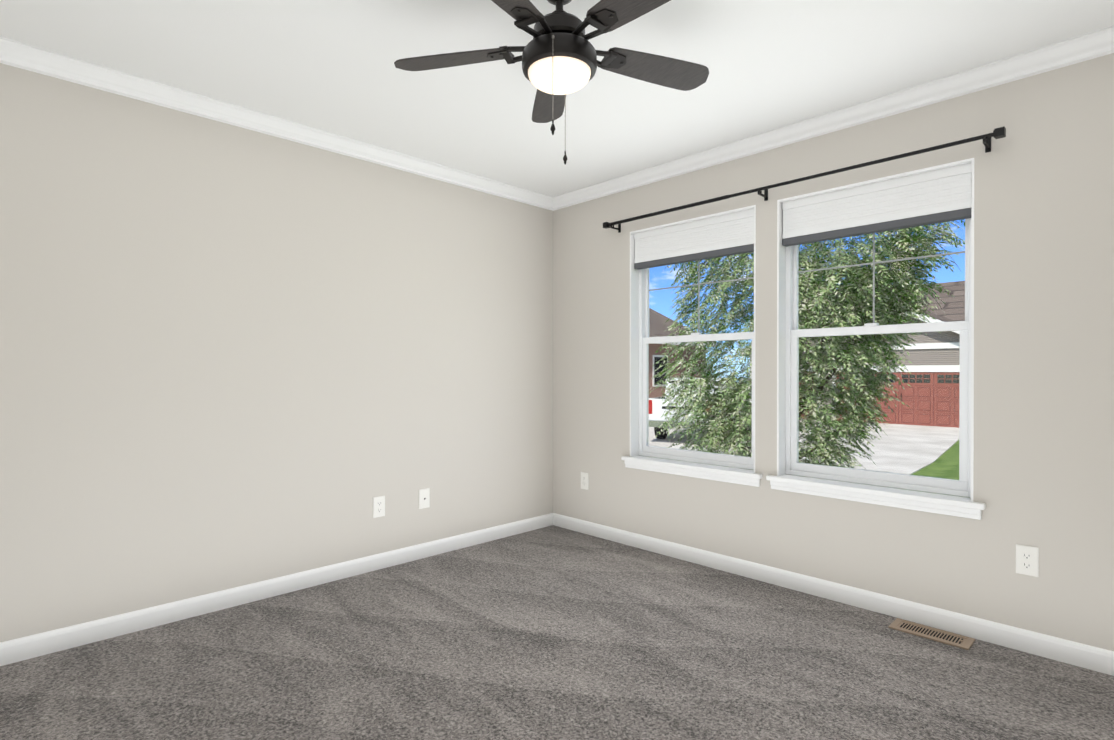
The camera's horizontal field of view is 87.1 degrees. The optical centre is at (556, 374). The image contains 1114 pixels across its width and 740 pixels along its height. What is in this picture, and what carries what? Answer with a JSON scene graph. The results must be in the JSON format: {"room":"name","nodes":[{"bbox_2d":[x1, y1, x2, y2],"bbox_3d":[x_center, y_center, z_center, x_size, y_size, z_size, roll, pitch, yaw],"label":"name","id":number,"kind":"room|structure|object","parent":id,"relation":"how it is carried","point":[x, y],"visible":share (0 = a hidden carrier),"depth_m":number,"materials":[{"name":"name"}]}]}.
{"room":"empty bedroom","nodes":[
{"label":"empty bedroom","id":0,"kind":"room"},
{"bbox_2d":[0,63,552,641],"bbox_3d":[-1.403,-0.079,3.175,4.000,2.440,0.150,0,0,-44],"label":"wall","id":1,"kind":"structure","parent":0,"point":[230,355],"depth_m":2.88,"materials":[{"name":"grey paint"}]},
{"bbox_2d":[0,513,551,665],"bbox_3d":[-1.350,1.097,3.118,3.630,0.089,0.013,0,0,-44],"label":"baseboard","id":2,"kind":"structure","parent":1,"relation":"attached to","point":[36,645],"depth_m":2.88,"materials":[{"name":"white wood"}]},
{"bbox_2d":[0,37,551,208],"bbox_3d":[-1.329,-1.261,3.088,3.510,0.075,0.070,0,0,-44],"label":"crown molding","id":3,"kind":"structure","parent":1,"relation":"attached to","point":[13,53],"depth_m":2.85,"materials":[{"name":"white wood"}]},
{"bbox_2d":[373,496,384,517],"bbox_3d":[-1.040,0.776,3.425,0.074,0.120,0.007,0,0,-44],"label":"electrical outlet","id":4,"kind":"object","parent":1,"relation":"attached to","point":[378,506],"visible":1,"depth_m":3.42,"materials":[{"name":"white plastic"}]},
{"bbox_2d":[419,488,429,508],"bbox_3d":[-0.823,0.773,3.637,0.074,0.120,0.008,0,0,-44],"label":"electrical outlet","id":5,"kind":"object","parent":1,"relation":"attached to","point":[424,498],"visible":1,"depth_m":3.63,"materials":[{"name":"white plastic"}]},
{"bbox_2d":[0,525,1113,739],"bbox_3d":[-0.055,1.206,1.806,4.000,0.120,4.000,0,0,-44],"label":"floor","id":6,"kind":"structure","parent":0,"point":[552,632],"depth_m":2.27,"materials":[{"name":"carpet"}]},
{"bbox_2d":[888,618,974,649],"bbox_3d":[1.644,1.138,2.576,0.130,0.010,0.300,0,0,-44],"label":"floor air vent","id":7,"kind":"object","parent":6,"relation":"on","point":[937,635],"visible":1,"depth_m":2.56,"materials":[{"name":"brown metal"}]},
{"bbox_2d":[0,0,1113,196],"bbox_3d":[-0.055,-1.353,1.795,4.000,0.120,4.000,0,0,-44],"label":"ceiling","id":8,"kind":"structure","parent":0,"point":[327,65],"depth_m":2.41,"materials":[{"name":"white paint"}]},
{"bbox_2d":[394,0,708,164],"bbox_3d":[0.030,-1.009,1.877,1.111,0.569,1.084,0,0,-44],"label":"ceiling fan","id":9,"kind":"object","parent":8,"relation":"hanging from","point":[558,57],"visible":1,"depth_m":1.88,"materials":[{"name":"brown metal"}]},
{"bbox_2d":[553,53,1113,650],"bbox_3d":[1.319,-0.079,3.149,0.150,2.440,3.700,0,0,-44],"label":"wall","id":10,"kind":"structure","parent":0,"point":[1043,473],"depth_m":2.54,"materials":[{"name":"grey paint"}]},
{"bbox_2d":[581,472,588,489],"bbox_3d":[0.196,0.763,4.185,0.007,0.120,0.074,0,0,-44],"label":"electrical outlet","id":11,"kind":"object","parent":10,"relation":"attached to","point":[584,480],"visible":1,"depth_m":4.18,"materials":[{"name":"white plastic"}]},
{"bbox_2d":[624,461,759,486],"bbox_3d":[0.787,0.599,3.573,0.020,0.048,0.947,0,0,-44],"label":"apron","id":12,"kind":"object","parent":10,"relation":"attached to","point":[703,475],"visible":0.85,"depth_m":3.52,"materials":[{"name":"white wood"}]},
{"bbox_2d":[621,455,762,478],"bbox_3d":[0.811,0.562,3.596,0.120,0.026,0.977,0,0,-44],"label":"stool","id":13,"kind":"object","parent":10,"relation":"attached to","point":[740,472],"visible":0.96,"depth_m":3.52,"materials":[{"name":"white wood"}]},
{"bbox_2d":[630,205,755,472],"bbox_3d":[0.830,-0.197,3.612,0.100,1.492,0.887,0,0,-44],"label":"liner","id":14,"kind":"object","parent":10,"relation":"in","point":[634,362],"visible":0.48,"depth_m":3.90,"materials":[{"name":"white wood"}]},
{"bbox_2d":[634,209,753,269],"bbox_3d":[0.833,-0.817,3.612,0.052,0.233,0.859,0,0,-44],"label":"window blind","id":15,"kind":"object","parent":10,"relation":"attached to","point":[720,236],"visible":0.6,"depth_m":3.56,"materials":[{"name":"white fabric"}]},
{"bbox_2d":[639,252,753,469],"bbox_3d":[0.876,-0.192,3.657,0.066,1.482,0.867,0,0,-44],"label":"window","id":16,"kind":"structure","parent":10,"relation":"in","point":[707,457],"depth_m":3.74,"materials":[{"name":"white plastic"}]},
{"bbox_2d":[603,126,1005,232],"bbox_3d":[1.096,-0.984,3.191,0.104,0.065,2.166,0,0,-44],"label":"curtain rod","id":17,"kind":"object","parent":10,"relation":"attached to","point":[998,133],"visible":1,"depth_m":2.91,"materials":[{"name":"black metal"}]},
{"bbox_2d":[548,25,1113,210],"bbox_3d":[1.241,-1.261,3.067,0.070,0.075,3.700,0,0,-44],"label":"crown molding","id":18,"kind":"structure","parent":10,"relation":"attached to","point":[1054,56],"depth_m":2.78,"materials":[{"name":"white wood"}]},
{"bbox_2d":[552,513,1113,675],"bbox_3d":[1.261,1.097,3.097,0.013,0.089,3.700,0,0,-44],"label":"baseboard","id":19,"kind":"structure","parent":10,"relation":"attached to","point":[1097,659],"depth_m":2.81,"materials":[{"name":"white wood"}]},
{"bbox_2d":[777,158,973,500],"bbox_3d":[1.536,-0.194,2.892,0.100,1.492,0.882,0,0,-44],"label":"window frame","id":20,"kind":"structure","parent":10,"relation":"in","point":[781,359],"depth_m":3.17,"materials":[{"name":"white wood"}]},
{"bbox_2d":[770,481,981,519],"bbox_3d":[1.493,0.602,2.853,0.020,0.048,0.942,0,0,-44],"label":"apron","id":21,"kind":"object","parent":10,"relation":"attached to","point":[971,513],"visible":0.85,"depth_m":2.79,"materials":[{"name":"white wood"}]},
{"bbox_2d":[766,474,985,509],"bbox_3d":[1.518,0.565,2.877,0.120,0.026,0.972,0,0,-44],"label":"stool","id":22,"kind":"object","parent":10,"relation":"attached to","point":[951,500],"visible":0.9,"depth_m":2.79,"materials":[{"name":"white wood"}]},
{"bbox_2d":[786,218,970,497],"bbox_3d":[1.582,-0.189,2.937,0.066,1.482,0.862,0,0,-44],"label":"window","id":23,"kind":"structure","parent":10,"relation":"in","point":[961,486],"depth_m":2.91,"materials":[{"name":"white plastic"}]},
{"bbox_2d":[782,163,971,246],"bbox_3d":[1.539,-0.814,2.892,0.052,0.233,0.854,0,0,-44],"label":"window blind","id":24,"kind":"object","parent":23,"relation":"attached to","point":[934,197],"visible":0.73,"depth_m":2.83,"materials":[{"name":"white fabric"}]},
{"bbox_2d":[1016,544,1038,576],"bbox_3d":[1.935,0.768,2.412,0.007,0.120,0.074,0,0,-44],"label":"electrical outlet","id":25,"kind":"object","parent":10,"relation":"attached to","point":[1027,560],"visible":1,"depth_m":2.41,"materials":[{"name":"white plastic"}]},
{"label":"outside","id":26,"kind":"structure","parent":0,"visible":0},
{"bbox_2d":[647,384,969,497],"bbox_3d":[32.153,2.155,36.001,89.830,0.300,120.000,0,0,-44],"label":"ground","id":27,"kind":"structure","parent":26,"point":[949,458],"depth_m":13.16,"materials":[{"name":"green plant"}]},
{"bbox_2d":[649,308,715,397],"bbox_3d":[-0.285,-1.546,33.229,12.840,7.125,13.340,0,0,-44],"label":"house","id":28,"kind":"structure","parent":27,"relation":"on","point":[661,318],"depth_m":30.50,"materials":[{"name":"brown"}]},
{"bbox_2d":[648,419,958,474],"bbox_3d":[22.110,2.123,5.134,14.600,0.020,90.000,0,0,-44],"label":"driveway","id":29,"kind":"structure","parent":27,"relation":"on","point":[930,446],"depth_m":16.92,"materials":[{"name":"concrete"}]},
{"bbox_2d":[649,378,745,438],"bbox_3d":[4.831,1.093,19.676,1.950,1.920,5.740,0,0,28],"label":"truck","id":30,"kind":"object","parent":29,"relation":"on","point":[657,415],"depth_m":17.58,"materials":[{"name":"white painted metal"},{"name":"dark glass"},{"name":"rubber"}]},
{"bbox_2d":[649,219,964,481],"bbox_3d":[3.213,-0.700,7.712,3.689,5.654,3.733,0,0,-44],"label":"tree","id":31,"kind":"object","parent":27,"relation":"on","point":[863,300],"depth_m":7.04,"materials":[{"name":"green plant"}]},
{"bbox_2d":[800,311,959,417],"bbox_3d":[15.412,-0.717,27.585,7.500,5.513,9.550,0,0,-44],"label":"house","id":32,"kind":"structure","parent":27,"relation":"on","point":[938,359],"depth_m":23.02,"materials":[{"name":"beige"}]},
{"bbox_2d":[750,342,959,417],"bbox_3d":[12.716,0.416,24.944,0.055,3.270,9.630,0,0,-44],"label":"trim","id":33,"kind":"object","parent":32,"relation":"attached to","point":[929,368],"depth_m":23.05,"materials":[{"name":"white"}]},
{"bbox_2d":[799,372,959,427],"bbox_3d":[12.679,0.971,25.009,0.080,2.120,8.332,0,0,-44],"label":"doors","id":34,"kind":"structure","parent":32,"relation":"attached to","point":[928,403],"depth_m":23.15,"materials":[{"name":"brown wood"}]},
{"bbox_2d":[911,308,953,321],"bbox_3d":[15.412,-2.308,27.578,8.200,2.529,10.250,0,0,-44],"label":"rooftops","id":35,"kind":"object","parent":32,"relation":"on","point":[939,317],"depth_m":25.94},
{"bbox_2d":[742,310,959,355],"bbox_3d":[15.412,-2.228,27.579,8.240,2.689,10.290,0,0,-44],"label":"fascia","id":36,"kind":"object","parent":35,"relation":"attached to","point":[934,320],"depth_m":22.70,"materials":[{"name":"white"}]},
{"bbox_3d":[24.442,-1.533,30.872,12.000,7.120,21.500,0,0,-44],"label":"house","id":37,"kind":"object","parent":27,"relation":"on","visible":0},
{"bbox_2d":[806,281,964,320],"bbox_3d":[24.442,-3.159,30.865,12.800,4.068,22.300,0,0,-44],"label":"rooftop","id":38,"kind":"object","parent":37,"relation":"on","point":[958,308],"depth_m":31.45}
]}

